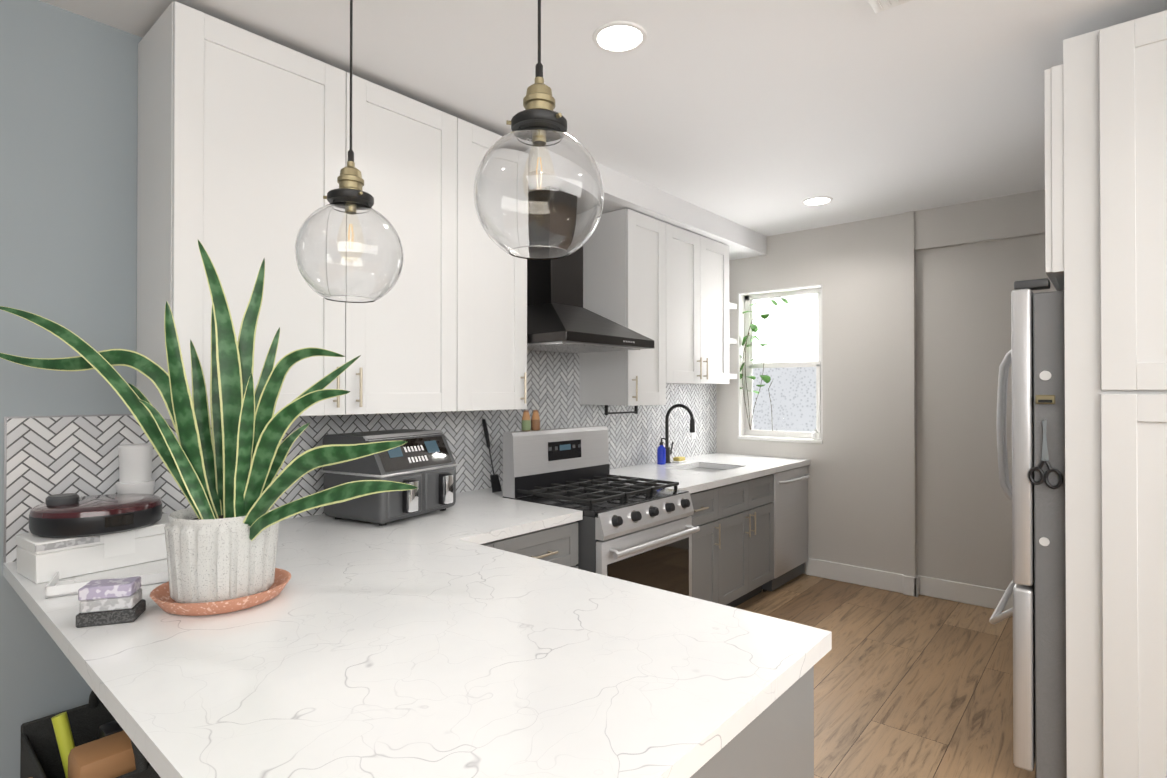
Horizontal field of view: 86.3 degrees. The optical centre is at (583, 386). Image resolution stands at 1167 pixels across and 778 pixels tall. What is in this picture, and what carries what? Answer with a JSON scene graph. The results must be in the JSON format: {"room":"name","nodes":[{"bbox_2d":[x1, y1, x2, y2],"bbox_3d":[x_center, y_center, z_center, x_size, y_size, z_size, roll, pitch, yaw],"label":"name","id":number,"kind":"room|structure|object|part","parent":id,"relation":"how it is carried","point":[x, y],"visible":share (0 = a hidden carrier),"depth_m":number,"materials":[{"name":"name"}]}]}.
{"room":"kitchen","nodes":[
{"label":"kitchen","id":0,"kind":"room"},
{"bbox_2d":[0,0,141,777],"bbox_3d":[-1.502,0.106,2.464,0.120,2.745,8.580,0,0,41],"label":"wall","id":1,"kind":"structure","parent":0,"point":[68,154],"depth_m":2.08,"materials":[{"name":"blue paint"}]},
{"bbox_2d":[136,1,463,418],"bbox_3d":[-1.093,-0.564,2.542,0.397,1.345,1.125,0,0,41],"label":"upper cabinet","id":2,"kind":"object","parent":1,"relation":"attached to","point":[243,142],"depth_m":2.26,"materials":[{"name":"white paint"}]},
{"bbox_2d":[3,350,715,562],"bbox_3d":[-0.335,-0.267,3.731,0.004,1.677,4.619,0,0,41],"label":"tile backsplash","id":3,"kind":"structure","parent":1,"relation":"attached to","point":[45,457],"depth_m":3.02,"materials":[{"name":"tile"}]},
{"bbox_2d":[691,425,695,438],"bbox_3d":[0.917,0.379,5.176,0.008,0.115,0.070,0,0,41],"label":"electrical outlet plate","id":4,"kind":"object","parent":3,"relation":"attached to","point":[693,435],"visible":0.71,"depth_m":5.18,"materials":[{"name":"white plastic"}]},
{"bbox_2d":[460,120,526,410],"bbox_3d":[-0.581,-0.560,3.138,0.397,1.345,0.445,0,0,41],"label":"upper cabinet","id":5,"kind":"object","parent":1,"relation":"attached to","point":[493,298],"depth_m":2.98,"materials":[{"name":"white paint"}]},
{"bbox_2d":[527,246,653,353],"bbox_3d":[-0.082,-0.659,3.524,0.652,0.894,0.760,0,0,41],"label":"range hood","id":6,"kind":"object","parent":1,"relation":"attached to","point":[560,318],"visible":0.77,"depth_m":3.43,"materials":[{"name":"black metal"}]},
{"bbox_2d":[579,208,670,407],"bbox_3d":[0.262,-0.490,4.120,0.397,1.218,0.425,0,0,41],"label":"upper cabinet","id":7,"kind":"object","parent":1,"relation":"attached to","point":[664,286],"depth_m":3.97,"materials":[{"name":"white paint"}]},
{"bbox_2d":[671,225,730,383],"bbox_3d":[0.692,-0.487,4.620,0.397,1.218,0.895,0,0,41],"label":"upper cabinet","id":8,"kind":"object","parent":1,"relation":"attached to","point":[700,304],"depth_m":4.48,"materials":[{"name":"white paint"}]},
{"bbox_2d":[39,0,1166,236],"bbox_3d":[0.888,-1.339,0.421,6.420,0.120,8.580,0,0,41],"label":"ceiling","id":9,"kind":"structure","parent":0,"point":[763,116],"depth_m":2.56,"materials":[{"name":"white paint"}]},
{"bbox_2d":[295,0,403,302],"bbox_3d":[-0.571,-0.742,1.529,0.250,1.059,0.250,0,0,41],"label":"globe pendant light","id":10,"kind":"object","parent":9,"relation":"hanging from","point":[348,247],"visible":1,"depth_m":1.45,"materials":[{"name":"clear glass"}]},
{"bbox_2d":[473,0,603,259],"bbox_3d":[-0.085,-0.765,1.202,0.250,1.018,0.250,0,0,41],"label":"globe pendant light","id":11,"kind":"object","parent":9,"relation":"hanging from","point":[538,191],"visible":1,"depth_m":1.11,"materials":[{"name":"clear glass"}]},
{"bbox_2d":[592,21,646,52],"bbox_3d":[0.131,-1.263,2.257,0.197,0.007,0.197,0,0,35],"label":"recessed light","id":12,"kind":"object","parent":9,"relation":"in","point":[619,36],"depth_m":2.24,"materials":[{"name":"white paint"}]},
{"bbox_2d":[596,162,766,259],"bbox_3d":[0.469,-1.178,4.316,0.470,0.153,2.695,0,0,41],"label":"soffit bulkhead","id":13,"kind":"object","parent":9,"relation":"attached to","point":[622,191],"visible":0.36,"depth_m":4.15,"materials":[{"name":"white paint"}]},
{"bbox_2d":[802,196,832,205],"bbox_3d":[1.579,-1.251,4.204,0.197,0.007,0.197,0,0,2],"label":"recessed light","id":14,"kind":"object","parent":9,"relation":"in","point":[818,200],"depth_m":4.18,"materials":[{"name":"white paint"}]},
{"bbox_2d":[867,0,911,12],"bbox_3d":[0.998,-1.261,1.961,0.200,0.016,0.200,0,0,41],"label":"ceiling vent","id":15,"kind":"object","parent":9,"relation":"in","point":[877,6],"visible":1,"depth_m":2.04,"materials":[{"name":"white paint"}]},
{"bbox_2d":[734,574,1035,777],"bbox_3d":[0.888,1.525,0.403,6.420,0.120,8.580,0,0,41],"label":"floor","id":16,"kind":"structure","parent":0,"point":[909,686],"depth_m":3.12,"materials":[{"name":"brown wood"}]},
{"bbox_2d":[20,690,160,777],"bbox_3d":[-1.419,1.197,1.878,0.573,0.553,0.390,0,0,41],"label":"storage bin","id":17,"kind":"object","parent":16,"relation":"on","point":[91,739],"visible":0.48,"depth_m":1.83,"materials":[{"name":"black plastic"}]},
{"bbox_2d":[503,426,699,596],"bbox_3d":[0.109,0.859,3.251,0.724,1.247,0.772,0,0,41],"label":"steel gas range","id":18,"kind":"object","parent":16,"relation":"on","point":[635,530],"visible":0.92,"depth_m":3.17,"materials":[{"name":"grey metal"}]},
{"bbox_2d":[521,410,534,430],"bbox_3d":[-0.301,0.179,3.271,0.049,0.110,0.049,0,0,32],"label":"salt","id":19,"kind":"object","parent":18,"relation":"on","point":[529,424],"depth_m":3.26,"materials":[{"name":"brown wood"}]},
{"bbox_2d":[535,410,539,430],"bbox_3d":[-0.256,0.180,3.324,0.049,0.110,0.049,0,0,32],"label":"salt","id":20,"kind":"object","parent":18,"relation":"on","point":[537,419],"depth_m":3.31,"materials":[{"name":"brown wood"}]},
{"bbox_2d":[695,669,813,777],"bbox_3d":[0.111,1.034,1.331,0.523,0.873,0.650,0,0,41],"label":"base cabinet","id":21,"kind":"object","parent":16,"relation":"on","point":[780,744],"depth_m":1.26,"materials":[{"name":"wood"}]},
{"bbox_2d":[3,453,831,777],"bbox_3d":[0.494,0.572,3.012,2.188,0.071,4.616,0,0,41],"label":"countertop","id":22,"kind":"structure","parent":21,"relation":"on","point":[468,639],"depth_m":1.31,"materials":[{"name":"white stone"}]},
{"bbox_2d":[16,513,169,583],"bbox_3d":[-1.508,0.502,1.971,0.203,0.116,0.401,0,0,36],"label":"carton","id":23,"kind":"object","parent":22,"relation":"on","point":[41,559],"visible":0.67,"depth_m":1.85,"materials":[{"name":"white cardboard"}]},
{"bbox_2d":[29,493,161,537],"bbox_3d":[-1.530,0.390,1.965,0.334,0.108,0.332,0,0,41],"label":"bowl","id":24,"kind":"object","parent":23,"relation":"on","point":[70,515],"visible":1,"depth_m":1.86,"materials":[{"name":"black plastic"}]},
{"bbox_3d":[-1.341,0.543,1.766,0.245,0.030,0.296,0,0,41],"label":"white steel bracket","id":25,"kind":"part","parent":22,"relation":"part of","materials":[{"name":"white metal"}]},
{"bbox_2d":[76,576,145,627],"bbox_3d":[-1.127,0.512,1.487,0.116,0.089,0.080,0,0,-19],"label":"bars","id":26,"kind":"object","parent":22,"relation":"on","point":[110,601],"visible":1,"depth_m":1.46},
{"bbox_2d":[116,443,154,494],"bbox_3d":[-1.576,0.382,2.189,0.112,0.357,0.112,0,0,41],"label":"canister","id":27,"kind":"object","parent":22,"relation":"on","point":[135,468],"visible":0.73,"depth_m":2.15,"materials":[{"name":"white paint"}]},
{"bbox_2d":[0,240,417,615],"bbox_3d":[-1.008,0.082,1.624,1.268,0.951,0.705,0,0,41],"label":"potted snake plant","id":28,"kind":"object","parent":22,"relation":"on","point":[221,536],"visible":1,"depth_m":1.58,"materials":[{"name":"green plant"}]},
{"bbox_2d":[321,429,457,525],"bbox_3d":[-0.819,0.383,2.733,0.417,0.362,0.462,0,0,29],"label":"air fryer","id":29,"kind":"object","parent":22,"relation":"on","point":[423,461],"visible":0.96,"depth_m":2.60,"materials":[{"name":"grey"}]},
{"bbox_2d":[482,419,501,492],"bbox_3d":[-0.517,0.373,3.382,0.156,0.385,0.072,0,0,41],"label":"utensil","id":30,"kind":"object","parent":22,"relation":"on","point":[495,483],"visible":0.96,"depth_m":3.36,"materials":[{"name":"black plastic"}]},
{"bbox_2d":[657,438,666,464],"bbox_3d":[0.583,0.479,4.613,0.075,0.194,0.064,0,0,41],"label":"soap dispenser","id":31,"kind":"object","parent":22,"relation":"on","point":[661,454],"visible":0.98,"depth_m":4.59,"materials":[{"name":"blue glass"}]},
{"bbox_2d":[672,456,685,462],"bbox_3d":[0.729,0.557,4.737,0.066,0.040,0.100,0,0,41],"label":"sponge","id":32,"kind":"object","parent":22,"relation":"on","point":[679,459],"visible":1,"depth_m":4.71,"materials":[{"name":"yellow plastic"}]},
{"bbox_2d":[665,404,694,462],"bbox_3d":[0.726,0.353,4.643,0.270,0.447,0.111,0,0,41],"label":"pull-down faucet","id":33,"kind":"object","parent":22,"relation":"on","point":[692,430],"visible":0.83,"depth_m":4.67,"materials":[{"name":"black metal"}]},
{"bbox_2d":[762,465,809,591],"bbox_3d":[1.379,1.057,4.856,0.628,0.870,0.624,0,0,41],"label":"stainless steel dishwasher","id":34,"kind":"object","parent":16,"relation":"on","point":[790,501],"visible":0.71,"depth_m":4.65,"materials":[{"name":"grey metal"}]},
{"bbox_2d":[989,278,1066,777],"bbox_3d":[2.134,0.547,2.347,0.954,1.859,0.926,0,0,41],"label":"refrigerator","id":35,"kind":"object","parent":16,"relation":"on","point":[1034,492],"visible":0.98,"depth_m":2.21,"materials":[{"name":"silver metal"}]},
{"bbox_2d":[1044,10,1166,777],"bbox_3d":[2.210,0.144,2.249,0.803,2.664,1.038,0,0,41],"label":"tall cabinet","id":36,"kind":"object","parent":16,"relation":"on","point":[1105,105],"visible":0.92,"depth_m":2.03,"materials":[{"name":"white paint"}]},
{"bbox_2d":[716,189,1055,589],"bbox_3d":[2.499,0.119,4.499,3.300,2.745,0.280,0,0,41],"label":"wall","id":37,"kind":"structure","parent":0,"point":[903,473],"depth_m":4.47,"materials":[{"name":"beige paint"}]},
{"bbox_2d":[738,284,822,443],"bbox_3d":[1.646,-0.176,5.166,0.720,1.255,0.162,0,0,41],"label":"double-hung window","id":38,"kind":"structure","parent":37,"relation":"in","point":[791,337],"depth_m":5.20,"materials":[{"name":"white glass"}]},
{"bbox_2d":[740,296,787,435],"bbox_3d":[1.522,-0.165,5.241,0.402,1.171,0.084,0,0,41],"label":"pothos","id":39,"kind":"object","parent":38,"relation":"on","point":[765,378],"visible":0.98,"depth_m":5.29,"materials":[{"name":"green plant"}]},
{"bbox_2d":[767,382,818,438],"bbox_3d":[1.703,0.185,5.077,0.431,0.469,0.092,0,0,41],"label":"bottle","id":40,"kind":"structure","parent":38,"relation":"on","point":[815,434],"depth_m":4.95,"materials":[{"name":"white plastic"}]},
{"bbox_2d":[806,558,1012,610],"bbox_3d":[2.728,1.422,4.144,2.500,0.135,0.086,0,0,41],"label":"baseboard","id":41,"kind":"structure","parent":37,"relation":"attached to","point":[971,594],"depth_m":4.45,"materials":[{"name":"white paint"}]}
]}

